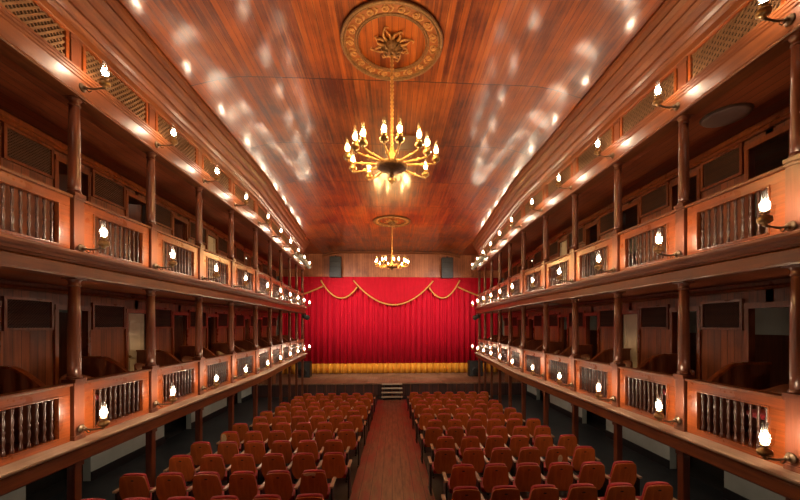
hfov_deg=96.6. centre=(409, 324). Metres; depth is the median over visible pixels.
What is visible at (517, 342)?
wall
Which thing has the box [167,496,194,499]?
seat
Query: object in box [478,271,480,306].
column
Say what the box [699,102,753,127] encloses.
lamp
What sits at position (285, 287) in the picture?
balustrade panel
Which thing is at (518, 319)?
door
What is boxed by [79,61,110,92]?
wall lamp
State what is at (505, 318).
lattice
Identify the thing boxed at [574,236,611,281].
balustrade panel
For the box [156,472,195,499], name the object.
seat
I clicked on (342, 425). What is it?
seat
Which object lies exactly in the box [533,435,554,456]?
seat
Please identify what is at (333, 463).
seat
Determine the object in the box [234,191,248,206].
wall lamp
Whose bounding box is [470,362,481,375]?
grille
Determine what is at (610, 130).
lattice
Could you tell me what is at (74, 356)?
column
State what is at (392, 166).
chandelier
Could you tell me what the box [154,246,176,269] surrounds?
wall lamp
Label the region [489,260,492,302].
column
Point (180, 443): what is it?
floor
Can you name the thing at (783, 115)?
trim
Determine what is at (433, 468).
armrest
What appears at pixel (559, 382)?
wall lamp
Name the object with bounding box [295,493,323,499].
seat
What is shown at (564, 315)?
door
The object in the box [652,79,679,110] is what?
wall lamp
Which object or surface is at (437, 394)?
seat
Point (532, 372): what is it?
wall lamp
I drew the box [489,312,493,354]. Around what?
column
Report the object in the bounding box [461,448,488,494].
seat
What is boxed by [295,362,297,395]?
post
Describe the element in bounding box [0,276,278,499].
wall
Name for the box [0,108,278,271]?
trim
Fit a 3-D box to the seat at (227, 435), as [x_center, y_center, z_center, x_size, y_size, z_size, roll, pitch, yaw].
[-4.251,2.950,8.616,0.603,0.897,0.585,0,0,-4]
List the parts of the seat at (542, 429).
panel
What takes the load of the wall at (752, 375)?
on the floor at (746, 434)
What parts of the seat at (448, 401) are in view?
panel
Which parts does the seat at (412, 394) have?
panel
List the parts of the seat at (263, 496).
panel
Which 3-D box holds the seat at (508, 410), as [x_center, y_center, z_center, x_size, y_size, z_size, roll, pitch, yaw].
[3.353,3.179,12.025,0.520,0.897,0.583,0,0,-2]
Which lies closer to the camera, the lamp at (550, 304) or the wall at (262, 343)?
the lamp at (550, 304)
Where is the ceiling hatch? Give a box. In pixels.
[393,134,422,150]
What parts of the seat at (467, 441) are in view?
panel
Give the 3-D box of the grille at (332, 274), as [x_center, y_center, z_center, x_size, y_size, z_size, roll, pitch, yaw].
[-5.068,-3.431,24.162,0.708,0.291,0.030,0,0,-3]
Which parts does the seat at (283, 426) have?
panel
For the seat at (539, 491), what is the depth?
4.92 m
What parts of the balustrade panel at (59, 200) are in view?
handrail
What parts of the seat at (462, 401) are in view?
panel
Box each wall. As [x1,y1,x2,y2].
[0,122,277,385]
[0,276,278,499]
[0,366,49,442]
[26,393,237,499]
[82,356,136,414]
[136,350,189,395]
[179,346,224,383]
[212,343,250,374]
[234,340,252,350]
[247,339,275,360]
[252,383,526,397]
[258,319,275,383]
[259,337,286,352]
[272,336,286,342]
[277,335,293,340]
[282,253,502,273]
[494,336,507,341]
[502,190,788,499]
[502,337,519,343]
[503,119,789,380]
[503,338,531,359]
[505,320,520,381]
[515,340,542,364]
[528,342,563,372]
[540,390,723,491]
[552,344,592,381]
[583,348,630,391]
[630,354,677,407]
[704,362,771,431]
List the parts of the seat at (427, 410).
panel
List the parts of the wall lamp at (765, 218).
bulb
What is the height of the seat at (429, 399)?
0.897 m
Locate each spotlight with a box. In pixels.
[302,313,309,319]
[472,313,479,319]
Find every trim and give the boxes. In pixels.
[0,3,294,253]
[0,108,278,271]
[0,233,307,309]
[0,250,305,313]
[0,279,278,314]
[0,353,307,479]
[1,0,243,201]
[31,0,309,253]
[276,272,503,277]
[306,384,475,395]
[322,251,459,257]
[472,0,752,254]
[474,229,799,310]
[474,352,799,485]
[476,247,799,313]
[480,0,797,262]
[502,105,789,272]
[502,278,790,315]
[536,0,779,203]
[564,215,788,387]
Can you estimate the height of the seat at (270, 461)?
0.897 m
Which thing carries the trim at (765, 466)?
attached to the wall at (752, 375)
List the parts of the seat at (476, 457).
panel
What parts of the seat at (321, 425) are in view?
panel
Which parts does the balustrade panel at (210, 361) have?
handrail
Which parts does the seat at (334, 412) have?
panel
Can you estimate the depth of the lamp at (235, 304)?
11.45 m
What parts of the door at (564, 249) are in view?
panel moulding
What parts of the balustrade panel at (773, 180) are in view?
handrail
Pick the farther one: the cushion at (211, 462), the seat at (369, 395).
the seat at (369, 395)
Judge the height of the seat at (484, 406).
0.897 m
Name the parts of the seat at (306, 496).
panel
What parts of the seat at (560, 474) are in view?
panel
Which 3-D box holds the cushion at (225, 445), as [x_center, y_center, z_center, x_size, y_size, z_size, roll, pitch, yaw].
[-3.796,2.673,7.475,0.409,0.491,0.139,0,0,-4]
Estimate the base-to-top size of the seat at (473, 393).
0.897 m
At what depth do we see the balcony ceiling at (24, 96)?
6.50 m
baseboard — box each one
[91,394,251,480]
[527,391,748,499]
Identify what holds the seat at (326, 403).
on the floor at (390, 467)
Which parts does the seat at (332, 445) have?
panel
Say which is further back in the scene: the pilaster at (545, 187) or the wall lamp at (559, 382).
the pilaster at (545, 187)
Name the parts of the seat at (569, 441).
panel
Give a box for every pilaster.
[69,32,82,68]
[148,103,155,129]
[198,148,202,167]
[230,178,233,193]
[543,184,546,199]
[572,157,575,176]
[613,117,619,141]
[676,56,687,89]
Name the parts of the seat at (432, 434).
panel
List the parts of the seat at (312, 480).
panel, armrest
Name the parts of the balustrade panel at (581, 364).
handrail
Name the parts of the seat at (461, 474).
armrest, panel, armrest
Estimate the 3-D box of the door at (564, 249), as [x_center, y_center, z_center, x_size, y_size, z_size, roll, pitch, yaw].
[5.302,-1.970,12.260,0.105,2.020,0.740,0,0,-3]
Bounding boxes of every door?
[0,126,1,225]
[0,301,1,365]
[53,154,91,201]
[53,304,91,384]
[125,190,145,261]
[125,309,145,370]
[171,214,188,274]
[171,312,188,359]
[206,231,218,281]
[206,314,218,350]
[227,316,235,342]
[243,316,249,339]
[244,253,249,287]
[246,317,261,339]
[517,264,532,289]
[517,318,532,339]
[528,256,534,290]
[528,317,534,339]
[542,316,549,341]
[557,236,568,281]
[557,314,568,346]
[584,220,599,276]
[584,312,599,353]
[622,199,640,263]
[622,310,640,367]
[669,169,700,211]
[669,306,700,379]
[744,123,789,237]
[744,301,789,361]
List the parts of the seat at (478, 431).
panel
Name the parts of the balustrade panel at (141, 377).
handrail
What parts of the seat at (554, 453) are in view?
panel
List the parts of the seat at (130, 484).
panel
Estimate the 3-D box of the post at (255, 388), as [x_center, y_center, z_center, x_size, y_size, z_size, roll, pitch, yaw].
[-5.093,3.051,11.740,0.150,2.292,0.150,0,0,-3]
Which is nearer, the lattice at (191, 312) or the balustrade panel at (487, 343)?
the lattice at (191, 312)
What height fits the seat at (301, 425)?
0.897 m
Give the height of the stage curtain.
6.890 m
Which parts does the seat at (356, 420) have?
panel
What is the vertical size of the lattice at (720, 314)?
0.530 m
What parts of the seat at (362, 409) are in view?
panel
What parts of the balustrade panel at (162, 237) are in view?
handrail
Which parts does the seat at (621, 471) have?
panel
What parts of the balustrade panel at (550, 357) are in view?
handrail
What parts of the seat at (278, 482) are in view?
armrest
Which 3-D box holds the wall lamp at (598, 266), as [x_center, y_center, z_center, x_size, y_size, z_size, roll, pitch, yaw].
[3.871,-1.256,7.082,0.380,0.464,0.144,0,0,-3]
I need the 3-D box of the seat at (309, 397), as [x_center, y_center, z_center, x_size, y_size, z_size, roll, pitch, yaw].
[-4.151,3.461,15.385,0.520,0.897,0.583,0,0,-3]
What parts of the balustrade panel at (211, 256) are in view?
handrail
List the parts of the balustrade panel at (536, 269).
handrail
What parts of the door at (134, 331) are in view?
panel moulding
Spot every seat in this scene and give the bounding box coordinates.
[81,498,105,499]
[112,473,158,499]
[124,497,150,499]
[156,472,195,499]
[163,455,199,480]
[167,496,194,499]
[186,441,216,485]
[193,471,229,499]
[200,454,230,483]
[210,495,238,499]
[216,431,244,452]
[217,441,243,463]
[229,471,264,499]
[231,454,263,484]
[232,423,248,441]
[244,431,269,452]
[244,441,270,463]
[249,416,272,430]
[253,494,280,499]
[254,423,274,440]
[260,411,272,424]
[261,453,293,483]
[264,470,300,499]
[268,430,292,465]
[271,440,297,483]
[272,416,291,431]
[273,406,291,418]
[275,422,295,451]
[277,411,290,422]
[279,402,290,411]
[290,399,300,407]
[291,406,302,417]
[291,416,309,431]
[291,430,314,450]
[292,452,322,478]
[294,396,304,402]
[294,402,306,410]
[295,410,311,421]
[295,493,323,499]
[296,422,316,439]
[297,440,323,462]
[300,469,335,499]
[303,393,311,401]
[305,399,314,410]
[307,396,318,401]
[307,406,318,418]
[309,402,323,409]
[310,416,328,432]
[312,410,329,421]
[315,393,323,401]
[315,430,337,449]
[317,422,337,438]
[319,399,328,408]
[320,396,331,401]
[322,452,351,499]
[323,406,334,419]
[323,439,349,481]
[324,402,338,409]
[328,393,335,401]
[329,410,346,421]
[329,415,347,431]
[333,398,342,409]
[337,422,357,455]
[338,402,352,409]
[338,429,360,466]
[339,405,350,419]
[340,393,347,400]
[345,395,357,401]
[346,398,355,407]
[347,410,363,437]
[348,415,365,445]
[352,393,359,400]
[353,401,367,425]
[355,405,369,430]
[358,395,370,414]
[360,398,372,420]
[364,393,374,411]
[407,392,417,409]
[409,397,421,418]
[412,404,425,428]
[414,400,430,423]
[415,394,424,399]
[415,413,433,442]
[418,408,436,435]
[420,427,444,463]
[422,392,429,399]
[423,419,445,452]
[426,397,434,407]
[427,394,437,399]
[428,448,460,495]
[430,436,458,477]
[431,404,441,417]
[432,400,444,407]
[434,392,441,399]
[437,413,450,429]
[438,408,453,418]
[439,397,447,407]
[441,486,484,499]
[442,464,481,499]
[445,392,452,399]
[445,419,465,435]
[446,400,458,407]
[446,404,456,417]
[447,427,465,446]
[452,397,461,407]
[453,408,469,418]
[456,413,468,428]
[457,391,464,399]
[459,436,483,476]
[460,400,472,408]
[461,404,471,416]
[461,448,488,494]
[465,397,474,407]
[465,419,485,447]
[469,391,476,399]
[469,426,488,460]
[470,408,483,418]
[473,413,487,428]
[474,400,484,407]
[476,394,485,399]
[476,403,487,415]
[479,397,488,406]
[480,391,490,400]
[480,463,513,492]
[483,435,507,457]
[485,419,501,435]
[487,408,499,418]
[488,400,498,408]
[488,447,516,476]
[490,485,522,499]
[491,403,503,413]
[491,413,506,426]
[491,426,510,447]
[504,407,515,419]
[506,418,520,435]
[509,412,525,425]
[509,435,531,456]
[512,426,532,445]
[513,462,546,491]
[516,447,544,475]
[523,484,561,499]
[526,418,540,435]
[532,425,554,444]
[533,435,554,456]
[544,446,572,470]
[544,462,578,490]
[557,434,579,473]
[561,483,599,499]
[571,446,599,491]
[576,461,610,496]
[598,482,638,499]
[608,461,641,495]
[635,482,676,499]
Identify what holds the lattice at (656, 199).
attached to the wall at (719, 348)
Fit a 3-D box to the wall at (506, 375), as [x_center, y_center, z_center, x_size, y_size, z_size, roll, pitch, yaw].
[6.466,-0.750,21.360,1.550,8.340,0.060,0,0,-3]
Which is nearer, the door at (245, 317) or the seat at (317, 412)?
the seat at (317, 412)
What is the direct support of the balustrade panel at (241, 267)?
on the trim at (10, 243)
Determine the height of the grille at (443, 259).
0.291 m
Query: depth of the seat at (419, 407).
12.59 m
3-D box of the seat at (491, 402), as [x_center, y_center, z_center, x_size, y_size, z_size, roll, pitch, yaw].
[3.255,3.325,13.953,0.520,0.897,0.583,0,0,-3]
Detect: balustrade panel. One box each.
[0,165,72,248]
[0,383,72,466]
[84,200,150,267]
[84,369,150,435]
[157,230,199,278]
[157,360,199,409]
[204,249,231,286]
[204,354,231,392]
[235,261,255,292]
[235,350,255,381]
[258,271,270,296]
[258,347,270,372]
[272,278,281,299]
[272,344,281,365]
[283,283,290,302]
[283,342,290,361]
[291,288,296,304]
[291,340,297,357]
[298,291,302,305]
[298,339,302,353]
[478,292,482,306]
[479,339,482,353]
[484,289,489,304]
[484,340,489,356]
[491,285,497,302]
[491,342,497,360]
[499,279,507,299]
[499,343,507,364]
[509,273,520,296]
[509,346,520,370]
[523,264,541,293]
[523,349,541,378]
[545,253,570,288]
[545,353,570,388]
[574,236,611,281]
[574,358,611,403]
[618,210,674,270]
[618,366,674,426]
[685,166,784,254]
[685,378,784,465]
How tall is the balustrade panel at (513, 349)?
0.810 m
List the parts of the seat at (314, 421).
panel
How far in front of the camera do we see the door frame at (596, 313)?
10.17 m
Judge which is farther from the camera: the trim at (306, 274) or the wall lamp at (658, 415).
the trim at (306, 274)
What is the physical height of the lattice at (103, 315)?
0.530 m
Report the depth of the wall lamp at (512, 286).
12.16 m
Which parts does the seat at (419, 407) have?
panel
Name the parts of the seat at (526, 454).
panel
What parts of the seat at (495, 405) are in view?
panel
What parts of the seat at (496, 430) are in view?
panel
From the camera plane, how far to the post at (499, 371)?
15.69 m
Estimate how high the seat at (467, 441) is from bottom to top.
0.897 m
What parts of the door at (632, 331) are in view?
panel moulding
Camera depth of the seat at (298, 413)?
11.29 m
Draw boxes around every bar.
[293,251,311,268]
[471,253,487,269]
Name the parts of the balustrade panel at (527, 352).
handrail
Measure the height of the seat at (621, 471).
0.897 m
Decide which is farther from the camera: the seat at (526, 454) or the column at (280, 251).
the column at (280, 251)
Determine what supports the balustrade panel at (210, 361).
on the trim at (18, 466)
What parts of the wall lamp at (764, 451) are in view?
bulb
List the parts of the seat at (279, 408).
panel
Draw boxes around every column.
[61,278,86,440]
[62,95,85,252]
[142,151,158,269]
[142,289,158,412]
[192,296,204,394]
[193,186,204,279]
[226,301,235,382]
[227,210,235,287]
[251,305,258,373]
[252,227,258,292]
[266,307,272,367]
[267,240,272,296]
[278,250,282,299]
[278,310,282,362]
[287,311,291,358]
[288,258,291,302]
[294,312,298,351]
[295,264,298,304]
[300,314,303,350]
[301,269,303,306]
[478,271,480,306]
[478,314,480,349]
[483,266,485,304]
[483,313,486,354]
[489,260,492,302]
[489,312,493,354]
[497,252,501,300]
[497,310,502,361]
[507,243,512,297]
[507,308,512,366]
[520,231,526,293]
[520,306,526,372]
[541,302,550,380]
[542,215,549,288]
[570,193,579,281]
[570,298,580,391]
[610,291,625,406]
[611,162,624,272]
[673,281,694,431]
[674,114,693,257]
[782,30,799,232]
[782,264,799,473]
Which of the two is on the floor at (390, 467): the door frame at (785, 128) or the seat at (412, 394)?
the seat at (412, 394)
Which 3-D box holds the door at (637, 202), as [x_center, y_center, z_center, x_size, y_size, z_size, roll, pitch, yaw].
[5.757,-1.970,8.838,0.673,2.020,0.740,0,0,-3]
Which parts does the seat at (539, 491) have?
panel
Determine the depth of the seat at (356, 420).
10.44 m
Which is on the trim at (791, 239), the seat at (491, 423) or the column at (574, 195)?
the column at (574, 195)
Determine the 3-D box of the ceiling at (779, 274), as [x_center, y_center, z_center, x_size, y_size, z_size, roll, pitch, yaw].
[5.840,-0.825,9.756,3.760,0.270,22.905,0,0,-3]
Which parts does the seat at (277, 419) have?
panel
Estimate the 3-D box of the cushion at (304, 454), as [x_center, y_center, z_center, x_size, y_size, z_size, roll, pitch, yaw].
[-1.957,2.600,6.601,0.409,0.491,0.139,0,0,-3]
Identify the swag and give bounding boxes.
[286,276,323,294]
[320,277,357,298]
[353,277,433,304]
[429,277,459,298]
[457,278,489,295]
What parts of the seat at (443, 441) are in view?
panel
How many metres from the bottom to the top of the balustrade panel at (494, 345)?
0.810 m
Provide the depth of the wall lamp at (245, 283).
9.97 m
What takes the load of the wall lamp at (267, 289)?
attached to the column at (255, 239)
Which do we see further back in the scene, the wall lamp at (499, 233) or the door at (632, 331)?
the wall lamp at (499, 233)
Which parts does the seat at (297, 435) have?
panel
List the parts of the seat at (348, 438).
panel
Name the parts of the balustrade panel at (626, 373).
handrail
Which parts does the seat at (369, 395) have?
panel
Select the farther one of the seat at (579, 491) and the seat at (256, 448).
the seat at (256, 448)
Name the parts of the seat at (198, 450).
panel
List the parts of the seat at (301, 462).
panel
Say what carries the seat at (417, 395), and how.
on the floor at (390, 467)
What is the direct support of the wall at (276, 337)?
on the floor at (7, 445)
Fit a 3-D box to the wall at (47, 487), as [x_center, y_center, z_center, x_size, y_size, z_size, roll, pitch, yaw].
[-9.114,2.950,9.056,0.700,2.700,23.000,0,0,-3]
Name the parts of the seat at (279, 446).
panel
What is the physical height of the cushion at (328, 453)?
0.491 m
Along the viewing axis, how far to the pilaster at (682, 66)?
5.48 m
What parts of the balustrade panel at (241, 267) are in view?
handrail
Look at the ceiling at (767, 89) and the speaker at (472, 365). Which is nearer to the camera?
the ceiling at (767, 89)
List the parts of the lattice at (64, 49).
frame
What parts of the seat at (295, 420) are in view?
panel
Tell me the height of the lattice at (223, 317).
0.530 m
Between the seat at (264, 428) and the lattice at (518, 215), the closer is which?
the seat at (264, 428)
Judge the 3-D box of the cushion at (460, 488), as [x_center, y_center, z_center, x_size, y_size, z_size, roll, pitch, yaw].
[0.772,2.464,4.935,0.409,0.491,0.139,0,0,-3]
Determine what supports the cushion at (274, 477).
on the seat at (278, 482)
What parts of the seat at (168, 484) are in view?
panel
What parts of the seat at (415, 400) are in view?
panel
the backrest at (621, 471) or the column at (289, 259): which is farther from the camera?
the column at (289, 259)
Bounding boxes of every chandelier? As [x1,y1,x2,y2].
[343,55,439,183]
[375,227,408,269]
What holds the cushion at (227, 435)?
on the seat at (227, 435)
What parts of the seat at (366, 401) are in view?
panel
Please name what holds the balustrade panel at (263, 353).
on the trim at (18, 466)
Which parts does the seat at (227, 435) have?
panel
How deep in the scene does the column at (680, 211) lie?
5.45 m
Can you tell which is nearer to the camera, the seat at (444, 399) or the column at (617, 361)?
the column at (617, 361)
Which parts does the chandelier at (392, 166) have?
arm, arm, arm, arm, arm, arm, rod, arm, arm, arm, arm, arm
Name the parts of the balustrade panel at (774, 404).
handrail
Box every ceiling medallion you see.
[340,0,442,80]
[373,215,410,226]
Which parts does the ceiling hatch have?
panel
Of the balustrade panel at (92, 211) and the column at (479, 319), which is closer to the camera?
the balustrade panel at (92, 211)
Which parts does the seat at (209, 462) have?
panel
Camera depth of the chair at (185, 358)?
9.20 m
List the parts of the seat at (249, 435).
panel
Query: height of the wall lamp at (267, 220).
0.464 m
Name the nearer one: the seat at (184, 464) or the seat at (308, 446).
the seat at (184, 464)
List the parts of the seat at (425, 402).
panel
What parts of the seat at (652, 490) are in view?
panel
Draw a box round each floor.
[0,375,237,454]
[47,395,727,499]
[185,399,597,499]
[538,373,765,446]
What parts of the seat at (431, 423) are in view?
panel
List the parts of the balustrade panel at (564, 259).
handrail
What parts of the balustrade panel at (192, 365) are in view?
handrail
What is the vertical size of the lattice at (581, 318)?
0.530 m
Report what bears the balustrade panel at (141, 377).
on the trim at (18, 466)
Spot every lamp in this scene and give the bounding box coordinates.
[78,221,109,252]
[78,400,109,432]
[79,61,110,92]
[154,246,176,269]
[154,382,176,406]
[155,124,177,147]
[202,164,219,182]
[202,262,219,280]
[202,371,219,390]
[225,303,245,305]
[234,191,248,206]
[234,272,248,287]
[234,363,247,379]
[258,211,269,224]
[258,280,269,293]
[258,357,269,370]
[272,288,282,297]
[272,353,282,364]
[498,232,507,240]
[510,217,520,227]
[510,282,521,294]
[510,357,521,369]
[529,200,542,211]
[530,274,543,289]
[530,362,543,376]
[540,303,559,305]
[556,172,571,189]
[556,264,572,282]
[556,369,572,386]
[594,135,614,158]
[595,252,614,272]
[595,381,614,401]
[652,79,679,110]
[653,228,680,257]
[653,394,680,423]
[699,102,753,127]
[755,0,795,26]
[756,190,796,231]
[756,421,796,463]
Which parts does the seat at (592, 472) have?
panel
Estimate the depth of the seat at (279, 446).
7.47 m
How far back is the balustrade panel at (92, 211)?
5.79 m
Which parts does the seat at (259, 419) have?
panel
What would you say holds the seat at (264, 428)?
on the floor at (390, 467)
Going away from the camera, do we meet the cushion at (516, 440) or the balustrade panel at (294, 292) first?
the cushion at (516, 440)
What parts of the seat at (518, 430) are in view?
panel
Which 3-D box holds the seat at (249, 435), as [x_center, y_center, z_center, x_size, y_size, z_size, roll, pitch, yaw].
[-3.661,2.950,8.646,0.520,0.897,0.583,0,0,-3]
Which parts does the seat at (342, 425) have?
panel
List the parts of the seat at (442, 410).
panel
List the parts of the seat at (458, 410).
panel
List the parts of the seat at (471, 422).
panel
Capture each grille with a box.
[298,363,308,376]
[330,257,339,260]
[330,262,339,265]
[330,267,339,270]
[330,272,339,276]
[442,258,452,261]
[442,263,452,266]
[442,268,452,271]
[442,273,452,276]
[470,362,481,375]
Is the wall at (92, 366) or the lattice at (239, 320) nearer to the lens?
the wall at (92, 366)
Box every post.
[67,460,83,499]
[146,428,156,486]
[195,408,203,467]
[228,394,234,430]
[253,384,257,418]
[268,377,271,410]
[279,370,282,403]
[288,366,290,403]
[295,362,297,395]
[301,359,303,396]
[478,358,479,393]
[483,361,485,390]
[490,365,492,399]
[498,369,500,402]
[508,375,511,406]
[521,382,525,425]
[542,391,548,425]
[571,404,578,457]
[612,422,621,461]
[675,449,689,499]
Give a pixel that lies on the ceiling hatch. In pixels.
(408, 144)
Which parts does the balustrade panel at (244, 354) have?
handrail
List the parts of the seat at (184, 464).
panel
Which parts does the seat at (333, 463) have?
panel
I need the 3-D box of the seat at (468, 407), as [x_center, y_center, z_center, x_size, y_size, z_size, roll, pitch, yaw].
[2.059,3.252,12.927,0.520,0.897,0.583,0,0,-2]
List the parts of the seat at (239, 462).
panel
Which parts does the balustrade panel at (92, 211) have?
handrail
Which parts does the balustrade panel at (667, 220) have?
handrail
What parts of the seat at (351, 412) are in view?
panel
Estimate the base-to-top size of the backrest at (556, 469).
0.491 m
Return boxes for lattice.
[0,0,68,58]
[1,122,53,178]
[1,296,53,330]
[81,44,147,123]
[91,169,125,209]
[91,303,125,329]
[155,110,197,164]
[155,202,171,229]
[155,307,171,328]
[188,219,206,244]
[188,310,206,327]
[202,153,229,190]
[215,234,227,254]
[215,312,227,327]
[233,181,254,211]
[235,246,243,263]
[235,314,243,326]
[249,255,252,267]
[249,315,252,326]
[257,204,269,225]
[261,262,267,274]
[261,316,267,326]
[271,219,280,237]
[272,268,275,278]
[272,317,275,326]
[282,231,289,245]
[290,243,296,252]
[485,245,490,254]
[491,235,498,248]
[500,222,508,238]
[504,270,507,280]
[504,317,507,326]
[510,208,521,229]
[512,264,517,276]
[512,316,517,326]
[524,188,543,215]
[534,249,542,265]
[534,314,542,326]
[547,161,571,196]
[549,238,559,257]
[549,313,559,327]
[568,225,584,248]
[568,311,584,327]
[576,124,613,172]
[599,209,613,235]
[599,308,613,327]
[620,66,677,136]
[640,181,669,217]
[640,304,669,328]
[688,0,786,80]
[700,142,743,191]
[700,299,743,329]
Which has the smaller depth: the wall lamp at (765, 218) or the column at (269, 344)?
the wall lamp at (765, 218)
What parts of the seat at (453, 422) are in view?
panel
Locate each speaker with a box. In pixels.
[298,361,311,377]
[329,255,341,277]
[441,256,452,277]
[467,360,482,375]
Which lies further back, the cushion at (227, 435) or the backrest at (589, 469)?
the cushion at (227, 435)
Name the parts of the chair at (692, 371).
leg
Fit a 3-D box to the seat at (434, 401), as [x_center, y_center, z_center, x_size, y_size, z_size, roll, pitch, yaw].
[1.067,3.325,13.844,0.520,0.897,0.583,0,0,-4]
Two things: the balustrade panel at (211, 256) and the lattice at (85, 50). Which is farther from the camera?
the balustrade panel at (211, 256)
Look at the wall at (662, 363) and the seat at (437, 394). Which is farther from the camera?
the seat at (437, 394)
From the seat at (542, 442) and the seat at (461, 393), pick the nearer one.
the seat at (542, 442)
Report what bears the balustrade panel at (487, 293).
on the trim at (791, 239)
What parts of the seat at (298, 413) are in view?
panel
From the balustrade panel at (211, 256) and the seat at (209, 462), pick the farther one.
the balustrade panel at (211, 256)
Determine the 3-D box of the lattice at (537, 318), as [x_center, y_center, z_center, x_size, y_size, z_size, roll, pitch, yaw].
[5.341,-0.175,14.826,0.045,0.530,0.975,0,0,1]
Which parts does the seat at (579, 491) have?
panel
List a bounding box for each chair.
[59,374,98,420]
[134,363,144,370]
[181,356,193,361]
[215,351,225,355]
[581,354,590,359]
[623,360,632,366]
[663,370,694,414]
[747,384,788,440]
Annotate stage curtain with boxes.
[282,276,497,373]
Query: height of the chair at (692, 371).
0.860 m
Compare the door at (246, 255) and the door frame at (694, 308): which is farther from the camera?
the door at (246, 255)
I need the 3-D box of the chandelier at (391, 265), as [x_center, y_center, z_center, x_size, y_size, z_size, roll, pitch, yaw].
[-0.878,-3.815,17.575,1.724,2.170,1.718,0,0,-17]
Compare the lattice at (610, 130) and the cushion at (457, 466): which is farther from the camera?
the lattice at (610, 130)
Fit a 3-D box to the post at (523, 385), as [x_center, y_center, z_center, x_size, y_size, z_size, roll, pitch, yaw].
[3.896,3.051,12.190,0.150,2.292,0.150,0,0,-3]
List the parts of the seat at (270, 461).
panel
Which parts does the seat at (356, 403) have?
panel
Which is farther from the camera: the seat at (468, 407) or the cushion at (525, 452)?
the seat at (468, 407)
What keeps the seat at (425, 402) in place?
on the floor at (390, 467)
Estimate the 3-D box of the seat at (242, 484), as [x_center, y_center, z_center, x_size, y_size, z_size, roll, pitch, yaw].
[-2.574,2.731,5.801,0.520,0.897,0.583,0,0,-2]
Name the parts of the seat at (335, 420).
panel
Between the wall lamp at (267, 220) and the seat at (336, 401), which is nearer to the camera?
the wall lamp at (267, 220)
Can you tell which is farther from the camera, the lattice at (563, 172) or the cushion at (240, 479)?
the lattice at (563, 172)
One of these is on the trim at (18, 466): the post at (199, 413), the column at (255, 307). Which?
the column at (255, 307)
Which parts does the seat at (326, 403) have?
panel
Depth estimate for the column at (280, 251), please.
15.21 m
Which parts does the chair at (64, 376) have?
backrest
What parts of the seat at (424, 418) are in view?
panel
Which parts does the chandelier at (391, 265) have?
rod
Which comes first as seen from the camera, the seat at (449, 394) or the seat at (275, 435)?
the seat at (275, 435)
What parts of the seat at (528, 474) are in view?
panel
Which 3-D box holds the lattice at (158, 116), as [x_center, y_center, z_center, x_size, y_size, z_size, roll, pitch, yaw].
[-4.874,-3.842,7.476,0.050,0.480,1.440,0,0,-3]
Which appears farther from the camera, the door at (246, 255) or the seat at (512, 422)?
the door at (246, 255)
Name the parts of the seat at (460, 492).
panel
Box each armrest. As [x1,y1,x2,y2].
[289,484,295,499]
[324,483,330,498]
[342,465,347,477]
[432,462,437,473]
[447,478,452,492]
[480,477,485,491]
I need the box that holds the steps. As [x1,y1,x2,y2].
[381,383,402,399]
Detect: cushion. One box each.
[123,473,150,497]
[159,472,186,492]
[171,455,194,473]
[193,441,212,453]
[196,471,221,486]
[203,454,225,470]
[220,441,238,450]
[223,431,239,441]
[232,471,257,487]
[233,454,255,466]
[264,453,285,465]
[267,470,292,484]
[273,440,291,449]
[294,452,313,456]
[300,440,316,443]
[303,469,325,473]
[324,452,342,454]
[436,448,453,450]
[452,464,472,468]
[453,486,478,491]
[464,448,481,450]
[483,463,505,475]
[490,447,509,458]
[509,435,526,445]
[515,462,538,476]
[518,447,537,458]
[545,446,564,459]
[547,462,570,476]
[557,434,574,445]
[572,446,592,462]
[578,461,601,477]
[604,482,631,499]
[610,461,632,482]
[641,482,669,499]
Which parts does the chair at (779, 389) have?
seat, backrest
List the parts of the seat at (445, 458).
panel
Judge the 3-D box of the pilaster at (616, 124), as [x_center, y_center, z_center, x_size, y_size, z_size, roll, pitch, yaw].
[4.156,-3.842,7.096,0.090,0.480,0.190,0,0,-3]
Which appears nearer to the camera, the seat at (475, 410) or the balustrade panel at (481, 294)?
the seat at (475, 410)
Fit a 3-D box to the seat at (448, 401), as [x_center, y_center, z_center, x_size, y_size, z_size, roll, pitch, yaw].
[1.615,3.325,13.871,0.520,0.897,0.583,0,0,-3]
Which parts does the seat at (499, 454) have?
panel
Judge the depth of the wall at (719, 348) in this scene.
6.73 m
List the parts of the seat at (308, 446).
panel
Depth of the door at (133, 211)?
8.42 m
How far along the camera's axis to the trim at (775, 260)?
5.27 m
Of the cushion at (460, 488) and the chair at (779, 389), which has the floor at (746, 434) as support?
the chair at (779, 389)
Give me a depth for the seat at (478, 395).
15.60 m
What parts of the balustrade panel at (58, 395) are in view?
handrail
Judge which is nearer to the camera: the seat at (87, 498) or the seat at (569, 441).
the seat at (87, 498)
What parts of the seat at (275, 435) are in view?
panel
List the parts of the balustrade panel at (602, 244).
handrail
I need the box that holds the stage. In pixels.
[258,371,520,384]
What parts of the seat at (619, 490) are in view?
panel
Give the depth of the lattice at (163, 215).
9.15 m
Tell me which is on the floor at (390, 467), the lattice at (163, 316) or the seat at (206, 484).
the seat at (206, 484)
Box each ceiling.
[0,53,298,268]
[0,269,293,312]
[119,0,664,254]
[483,49,790,270]
[489,268,790,312]
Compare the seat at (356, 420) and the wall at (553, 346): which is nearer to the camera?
the seat at (356, 420)
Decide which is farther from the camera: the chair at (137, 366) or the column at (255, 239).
the column at (255, 239)
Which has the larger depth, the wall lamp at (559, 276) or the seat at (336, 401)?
the seat at (336, 401)
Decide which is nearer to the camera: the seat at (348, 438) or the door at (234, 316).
the seat at (348, 438)
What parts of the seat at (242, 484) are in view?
armrest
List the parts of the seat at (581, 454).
panel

